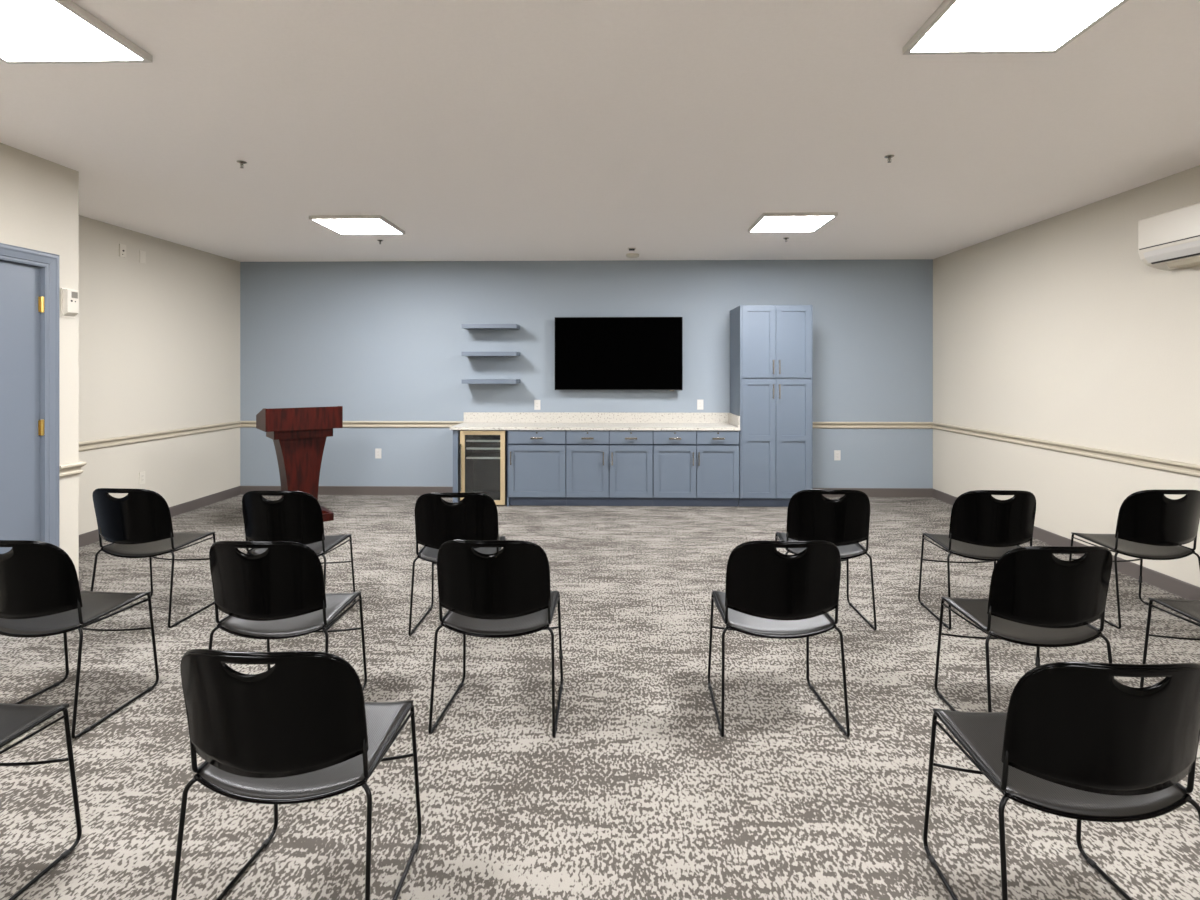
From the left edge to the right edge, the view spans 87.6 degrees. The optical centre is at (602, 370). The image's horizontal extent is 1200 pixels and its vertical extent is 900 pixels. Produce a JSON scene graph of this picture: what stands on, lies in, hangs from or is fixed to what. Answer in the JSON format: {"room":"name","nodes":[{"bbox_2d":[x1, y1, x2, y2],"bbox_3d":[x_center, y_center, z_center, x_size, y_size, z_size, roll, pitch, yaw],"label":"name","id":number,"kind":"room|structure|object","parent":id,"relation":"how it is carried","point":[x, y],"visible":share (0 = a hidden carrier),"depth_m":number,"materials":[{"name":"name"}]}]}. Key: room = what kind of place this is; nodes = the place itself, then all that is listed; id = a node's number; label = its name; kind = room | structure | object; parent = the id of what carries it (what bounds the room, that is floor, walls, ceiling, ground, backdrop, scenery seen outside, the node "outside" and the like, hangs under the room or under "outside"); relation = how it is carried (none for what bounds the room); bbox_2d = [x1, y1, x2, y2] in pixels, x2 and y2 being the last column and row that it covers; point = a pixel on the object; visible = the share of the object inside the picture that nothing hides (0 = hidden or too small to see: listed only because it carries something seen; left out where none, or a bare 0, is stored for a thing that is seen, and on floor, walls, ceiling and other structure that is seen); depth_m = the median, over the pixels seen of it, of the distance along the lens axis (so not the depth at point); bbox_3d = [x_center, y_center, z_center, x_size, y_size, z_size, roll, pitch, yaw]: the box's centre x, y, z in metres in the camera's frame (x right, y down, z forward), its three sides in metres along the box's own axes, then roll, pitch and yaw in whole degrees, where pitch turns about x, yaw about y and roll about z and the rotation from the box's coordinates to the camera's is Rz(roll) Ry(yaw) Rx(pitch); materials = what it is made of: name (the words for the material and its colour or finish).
{"room":"meeting room","nodes":[
{"label":"meeting room","id":0,"kind":"room"},
{"bbox_2d":[0,143,78,580],"bbox_3d":[-4.081,0.087,0.946,1.000,2.846,6.520,0,0,1],"label":"wall","id":1,"kind":"structure","parent":0,"point":[39,197],"depth_m":4.06,"materials":[{"name":"beige paint"}]},
{"bbox_2d":[0,243,59,553],"bbox_3d":[-3.565,0.382,3.481,0.126,2.256,1.100,0,0,1],"label":"door","id":2,"kind":"structure","parent":1,"relation":"in","point":[29,278],"depth_m":3.85,"materials":[{"name":"blue paint"}]},
{"bbox_2d":[61,288,78,317],"bbox_3d":[-3.494,-0.445,4.109,0.040,0.190,0.100,0,0,1],"label":"thermostat","id":3,"kind":"object","parent":1,"relation":"attached to","point":[69,297],"visible":1,"depth_m":4.09,"materials":[{"name":"white plastic"}]},
{"bbox_2d":[60,462,86,476],"bbox_3d":[-3.624,0.649,4.130,0.280,0.078,0.193,0,0,1],"label":"trim","id":4,"kind":"structure","parent":1,"relation":"attached to","point":[70,469],"depth_m":4.12,"materials":[{"name":"paint"}]},
{"bbox_2d":[79,215,239,534],"bbox_3d":[-4.539,0.087,5.841,0.120,2.846,3.650,0,0,1],"label":"wall","id":5,"kind":"structure","parent":0,"point":[159,338],"depth_m":6.25,"materials":[{"name":"beige paint"}]},
{"bbox_2d":[119,244,125,257],"bbox_3d":[-4.470,-1.120,5.830,0.018,0.120,0.074,0,0,1],"label":"cable wall plate","id":6,"kind":"object","parent":5,"relation":"attached to","point":[122,248],"visible":1,"depth_m":5.82,"materials":[{"name":"white plastic"}]},
{"bbox_2d":[139,471,144,484],"bbox_3d":[-4.469,1.038,6.075,0.009,0.120,0.074,0,0,1],"label":"wall outlet","id":7,"kind":"object","parent":5,"relation":"attached to","point":[141,474],"visible":1,"depth_m":6.07,"materials":[{"name":"white plastic"}]},
{"bbox_2d":[139,250,145,263],"bbox_3d":[-4.470,-1.107,6.080,0.008,0.120,0.074,0,0,1],"label":"blank wall plate","id":8,"kind":"object","parent":5,"relation":"attached to","point":[142,254],"visible":1,"depth_m":6.08,"materials":[{"name":"white plastic"}]},
{"bbox_2d":[79,421,240,450],"bbox_3d":[-4.462,0.649,5.940,0.030,0.078,3.450,0,0,1],"label":"trim","id":9,"kind":"structure","parent":5,"relation":"attached to","point":[116,441],"depth_m":6.20,"materials":[{"name":"paint"}]},
{"bbox_2d":[79,486,240,547],"bbox_3d":[-4.471,1.457,5.940,0.012,0.106,3.450,0,0,1],"label":"baseboard","id":10,"kind":"structure","parent":5,"relation":"attached to","point":[90,537],"depth_m":6.77,"materials":[{"name":"plastic"}]},
{"bbox_2d":[240,259,932,487],"bbox_3d":[-0.245,0.087,7.637,8.690,2.846,0.120,0,0,1],"label":"wall","id":11,"kind":"structure","parent":0,"point":[375,340],"depth_m":7.59,"materials":[{"name":"blue paint"}]},
{"bbox_2d":[241,486,452,494],"bbox_3d":[-3.048,1.457,7.630,2.785,0.106,0.012,0,0,1],"label":"baseboard","id":12,"kind":"structure","parent":11,"relation":"attached to","point":[322,490],"depth_m":7.62,"materials":[{"name":"plastic"}]},
{"bbox_2d":[241,421,463,427],"bbox_3d":[-3.064,0.649,7.621,2.755,0.078,0.030,0,0,1],"label":"trim","id":13,"kind":"structure","parent":11,"relation":"attached to","point":[365,424],"depth_m":7.61,"materials":[{"name":"paint"}]},
{"bbox_2d":[375,449,380,457],"bbox_3d":[-2.736,1.005,7.624,0.074,0.120,0.009,0,0,1],"label":"wall outlet","id":14,"kind":"object","parent":11,"relation":"attached to","point":[377,451],"visible":1,"depth_m":7.62,"materials":[{"name":"white plastic"}]},
{"bbox_2d":[462,324,519,329],"bbox_3d":[-1.328,-0.526,7.456,0.644,0.050,0.285,0,0,1],"label":"floating shelf","id":15,"kind":"object","parent":11,"relation":"attached to","point":[464,326],"visible":1,"depth_m":7.32,"materials":[{"name":"blue paint"}]},
{"bbox_2d":[462,379,519,383],"bbox_3d":[-1.328,0.124,7.456,0.644,0.050,0.285,0,0,1],"label":"floating shelf","id":16,"kind":"object","parent":11,"relation":"attached to","point":[464,381],"visible":1,"depth_m":7.31,"materials":[{"name":"blue paint"}]},
{"bbox_2d":[462,352,519,356],"bbox_3d":[-1.328,-0.201,7.456,0.644,0.050,0.285,0,0,1],"label":"floating shelf","id":17,"kind":"object","parent":11,"relation":"attached to","point":[468,354],"visible":1,"depth_m":7.32,"materials":[{"name":"blue paint"}]},
{"bbox_2d":[534,400,539,409],"bbox_3d":[-0.794,0.410,7.584,0.074,0.120,0.009,0,0,1],"label":"wall outlet","id":18,"kind":"object","parent":11,"relation":"attached to","point":[536,402],"visible":1,"depth_m":7.58,"materials":[{"name":"white plastic"}]},
{"bbox_2d":[464,412,727,422],"bbox_3d":[-0.080,0.563,7.560,3.212,0.122,0.020,0,0,1],"label":"backsplash","id":19,"kind":"structure","parent":11,"relation":"attached to","point":[493,417],"depth_m":7.55,"materials":[{"name":"stone"}]},
{"bbox_2d":[555,317,682,390],"bbox_3d":[0.186,-0.202,7.491,1.522,0.880,0.104,0,0,2],"label":"television","id":20,"kind":"object","parent":11,"relation":"attached to","point":[592,353],"visible":1,"depth_m":7.44,"materials":[{"name":"black plastic"}]},
{"bbox_2d":[697,400,702,409],"bbox_3d":[1.174,0.405,7.543,0.074,0.120,0.009,0,0,1],"label":"wall outlet","id":21,"kind":"object","parent":11,"relation":"attached to","point":[699,402],"visible":1,"depth_m":7.54,"materials":[{"name":"white plastic"}]},
{"bbox_2d":[834,450,840,459],"bbox_3d":[2.813,1.012,7.508,0.074,0.120,0.009,0,0,1],"label":"wall outlet","id":22,"kind":"object","parent":11,"relation":"attached to","point":[837,453],"visible":1,"depth_m":7.51,"materials":[{"name":"white plastic"}]},
{"bbox_2d":[813,422,932,428],"bbox_3d":[3.136,0.649,7.491,1.624,0.078,0.030,0,0,1],"label":"trim","id":23,"kind":"structure","parent":11,"relation":"attached to","point":[890,425],"depth_m":7.49,"materials":[{"name":"paint"}]},
{"bbox_2d":[813,488,932,496],"bbox_3d":[3.136,1.457,7.500,1.624,0.106,0.012,0,0,1],"label":"baseboard","id":24,"kind":"structure","parent":11,"relation":"attached to","point":[871,492],"depth_m":7.49,"materials":[{"name":"plastic"}]},
{"bbox_2d":[0,495,1199,899],"bbox_3d":[-0.351,1.560,2.593,8.690,0.100,10.270,0,0,1],"label":"floor","id":25,"kind":"structure","parent":0,"point":[638,792],"depth_m":2.57,"materials":[{"name":"carpet"}]},
{"bbox_2d":[0,703,81,899],"bbox_3d":[-1.930,1.093,1.755,0.529,0.832,0.540,0,0,6],"label":"chair","id":26,"kind":"object","parent":25,"relation":"on","point":[16,720],"visible":1,"depth_m":1.93,"materials":[{"name":"black plastic"}]},
{"bbox_2d":[0,540,158,738],"bbox_3d":[-2.399,1.093,2.763,0.529,0.832,0.540,0,0,6],"label":"chair","id":27,"kind":"object","parent":25,"relation":"on","point":[41,595],"visible":1,"depth_m":2.57,"materials":[{"name":"black plastic"}]},
{"bbox_2d":[88,488,215,627],"bbox_3d":[-2.776,1.093,3.865,0.529,0.832,0.540,0,0,5],"label":"chair","id":28,"kind":"object","parent":25,"relation":"on","point":[138,524],"visible":0.91,"depth_m":3.67,"materials":[{"name":"black plastic"}]},
{"bbox_2d":[208,541,366,689],"bbox_3d":[-1.385,1.093,2.746,0.529,0.832,0.540,0,0,2],"label":"chair","id":29,"kind":"object","parent":25,"relation":"on","point":[278,592],"visible":0.89,"depth_m":2.54,"materials":[{"name":"black plastic"}]},
{"bbox_2d":[171,649,421,899],"bbox_3d":[-0.841,1.093,1.765,0.529,0.832,0.540,0,0,3],"label":"chair","id":30,"kind":"object","parent":25,"relation":"on","point":[302,729],"visible":1,"depth_m":1.57,"materials":[{"name":"black plastic"}]},
{"bbox_2d":[242,491,355,629],"bbox_3d":[-1.855,1.093,3.795,0.529,0.832,0.540,0,0,3],"label":"chair","id":31,"kind":"object","parent":25,"relation":"on","point":[297,517],"visible":0.71,"depth_m":3.59,"materials":[{"name":"black plastic"}]},
{"bbox_2d":[256,406,342,521],"bbox_3d":[-3.073,0.934,6.341,0.700,1.152,0.500,0,0,-38],"label":"podium","id":32,"kind":"object","parent":25,"relation":"on","point":[299,435],"visible":0.7,"depth_m":6.20,"materials":[{"name":"brown wood"}]},
{"bbox_2d":[453,430,459,502],"bbox_3d":[-1.641,1.083,7.295,0.058,0.853,0.617,0,0,1],"label":"end panel","id":33,"kind":"object","parent":25,"relation":"on","point":[456,433],"visible":0.27,"depth_m":6.99,"materials":[{"name":"blue paint"}]},
{"bbox_2d":[408,493,505,635],"bbox_3d":[-0.843,1.093,3.739,0.529,0.832,0.540,0,0,-2],"label":"chair","id":34,"kind":"object","parent":25,"relation":"on","point":[438,521],"visible":0.69,"depth_m":3.53,"materials":[{"name":"black plastic"}]},
{"bbox_2d":[460,430,506,504],"bbox_3d":[-1.338,1.087,7.251,0.524,0.846,0.618,0,0,1],"label":"wine cooler","id":35,"kind":"object","parent":25,"relation":"on","point":[483,453],"visible":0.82,"depth_m":6.99,"materials":[{"name":"black glass"}]},
{"bbox_2d":[428,540,562,737],"bbox_3d":[-0.449,1.093,2.760,0.529,0.832,0.540,0,0,3],"label":"chair","id":36,"kind":"object","parent":25,"relation":"on","point":[505,593],"visible":1,"depth_m":2.56,"materials":[{"name":"black plastic"}]},
{"bbox_2d":[507,430,565,505],"bbox_3d":[-0.734,1.083,7.250,0.658,0.853,0.668,0,0,1],"label":"base cabinet","id":37,"kind":"object","parent":25,"relation":"on","point":[536,459],"visible":1,"depth_m":6.96,"materials":[{"name":"blue paint"}]},
{"bbox_2d":[566,430,652,505],"bbox_3d":[0.078,1.083,7.233,0.964,0.853,0.668,0,0,1],"label":"base cabinet","id":38,"kind":"object","parent":25,"relation":"on","point":[604,467],"visible":1,"depth_m":6.94,"materials":[{"name":"blue paint"}]},
{"bbox_2d":[450,412,739,430],"bbox_3d":[-0.089,0.579,7.247,3.218,0.154,0.647,0,0,1],"label":"countertop","id":39,"kind":"structure","parent":38,"relation":"on","point":[472,420],"depth_m":7.53,"materials":[{"name":"stone"}]},
{"bbox_2d":[653,430,738,505],"bbox_3d":[1.038,1.083,7.213,0.954,0.853,0.668,0,0,1],"label":"base cabinet","id":40,"kind":"object","parent":25,"relation":"on","point":[691,467],"visible":1,"depth_m":6.92,"materials":[{"name":"blue paint"}]},
{"bbox_2d":[730,305,812,506],"bbox_3d":[1.918,0.392,7.195,0.793,2.236,0.666,0,0,1],"label":"tall cabinet","id":41,"kind":"object","parent":25,"relation":"on","point":[771,346],"visible":0.96,"depth_m":6.90,"materials":[{"name":"blue paint"}]},
{"bbox_2d":[708,541,849,736],"bbox_3d":[0.749,1.093,2.751,0.529,0.832,0.540,0,0,0],"label":"chair","id":42,"kind":"object","parent":25,"relation":"on","point":[769,592],"visible":1,"depth_m":2.56,"materials":[{"name":"black plastic"}]},
{"bbox_2d":[775,489,876,629],"bbox_3d":[1.336,1.093,3.829,0.529,0.832,0.540,0,0,4],"label":"chair","id":43,"kind":"object","parent":25,"relation":"on","point":[844,522],"visible":0.82,"depth_m":3.62,"materials":[{"name":"black plastic"}]},
{"bbox_2d":[918,490,1035,629],"bbox_3d":[2.286,1.093,3.808,0.529,0.832,0.540,0,0,3],"label":"chair","id":44,"kind":"object","parent":25,"relation":"on","point":[983,527],"visible":0.81,"depth_m":3.61,"materials":[{"name":"black plastic"}]},
{"bbox_2d":[934,546,1114,711],"bbox_3d":[1.800,1.093,2.672,0.529,0.832,0.540,0,0,0],"label":"chair","id":45,"kind":"object","parent":25,"relation":"on","point":[1037,598],"visible":0.91,"depth_m":2.48,"materials":[{"name":"black plastic"}]},
{"bbox_2d":[923,662,1199,899],"bbox_3d":[1.247,1.093,1.701,0.529,0.832,0.540,0,0,1],"label":"chair","id":46,"kind":"object","parent":25,"relation":"on","point":[1072,740],"visible":1,"depth_m":1.51,"materials":[{"name":"black plastic"}]},
{"bbox_2d":[1069,490,1199,628],"bbox_3d":[3.270,1.093,3.829,0.529,0.832,0.540,0,0,0],"label":"chair","id":47,"kind":"object","parent":25,"relation":"on","point":[1151,525],"visible":0.91,"depth_m":3.64,"materials":[{"name":"black plastic"}]},
{"bbox_2d":[1140,597,1199,687],"bbox_3d":[2.753,1.093,2.659,0.529,0.832,0.540,0,0,0],"label":"chair","id":48,"kind":"object","parent":25,"relation":"on","point":[1190,609],"visible":0.81,"depth_m":2.84,"materials":[{"name":"black metal"}]},
{"bbox_2d":[0,0,1199,261],"bbox_3d":[-0.351,-1.386,2.593,8.690,0.100,10.270,0,0,1],"label":"ceiling","id":49,"kind":"structure","parent":0,"point":[481,130],"depth_m":3.42,"materials":[{"name":"paint"}]},
{"bbox_2d":[0,0,152,63],"bbox_3d":[-2.226,-1.321,2.347,0.624,0.030,0.624,0,0,1],"label":"recessed light","id":50,"kind":"object","parent":49,"relation":"in","point":[31,31],"visible":1,"depth_m":2.47,"materials":[{"name":"white plastic"}]},
{"bbox_2d":[237,160,246,167],"bbox_3d":[-2.307,-1.317,3.999,0.058,0.038,0.058,0,0,1],"label":"sprinkler","id":51,"kind":"object","parent":49,"relation":"attached to","point":[238,161],"visible":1,"depth_m":3.99,"materials":[{"name":"silver metal"}]},
{"bbox_2d":[309,215,404,234],"bbox_3d":[-2.211,-1.321,5.688,0.624,0.030,0.624,0,0,1],"label":"recessed light","id":52,"kind":"object","parent":49,"relation":"in","point":[341,224],"visible":1,"depth_m":5.62,"materials":[{"name":"white plastic"}]},
{"bbox_2d":[315,219,400,233],"bbox_3d":[-2.211,-1.313,5.688,0.580,0.006,0.580,0,0,1],"label":"diffuser","id":53,"kind":"object","parent":52,"relation":"attached to","point":[340,226],"depth_m":5.67,"materials":[{"name":"white"}]},
{"bbox_2d":[626,253,638,257],"bbox_3d":[0.340,-1.317,7.165,0.156,0.038,0.156,0,0,1],"label":"smoke detector","id":54,"kind":"object","parent":49,"relation":"attached to","point":[629,255],"visible":1,"depth_m":7.11,"materials":[{"name":"white plastic"}]},
{"bbox_2d":[748,212,837,231],"bbox_3d":[1.672,-1.321,5.586,0.624,0.030,0.624,0,0,1],"label":"recessed light","id":55,"kind":"object","parent":49,"relation":"in","point":[799,221],"visible":1,"depth_m":5.50,"materials":[{"name":"white plastic"}]},
{"bbox_2d":[884,155,893,162],"bbox_3d":[1.782,-1.317,3.893,0.058,0.038,0.058,0,0,1],"label":"sprinkler","id":56,"kind":"object","parent":49,"relation":"attached to","point":[889,157],"visible":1,"depth_m":3.88,"materials":[{"name":"silver metal"}]},
{"bbox_2d":[902,0,1128,54],"bbox_3d":[1.543,-1.321,2.268,0.624,0.030,0.624,0,0,1],"label":"recessed light","id":57,"kind":"object","parent":49,"relation":"in","point":[956,26],"visible":1,"depth_m":2.38,"materials":[{"name":"white plastic"}]},
{"bbox_2d":[933,165,1199,586],"bbox_3d":[3.903,0.087,2.504,0.120,2.846,9.970,0,0,1],"label":"wall","id":58,"kind":"structure","parent":0,"point":[1057,328],"depth_m":5.19,"materials":[{"name":"beige paint"}]},
{"bbox_2d":[932,422,1199,476],"bbox_3d":[3.828,0.649,2.505,0.030,0.078,9.970,0,0,1],"label":"trim","id":59,"kind":"structure","parent":58,"relation":"attached to","point":[1190,469],"depth_m":5.03,"materials":[{"name":"paint"}]},
{"bbox_2d":[932,489,1199,599],"bbox_3d":[3.837,1.457,2.505,0.012,0.106,9.970,0,0,1],"label":"baseboard","id":60,"kind":"structure","parent":58,"relation":"attached to","point":[1178,587],"depth_m":4.56,"materials":[{"name":"plastic"}]},
{"bbox_2d":[1138,202,1199,269],"bbox_3d":[3.764,-0.865,3.862,0.214,0.362,0.860,0,0,1],"label":"air conditioner","id":61,"kind":"object","parent":58,"relation":"attached to","point":[1169,240],"visible":1,"depth_m":4.05,"materials":[{"name":"white plastic"}]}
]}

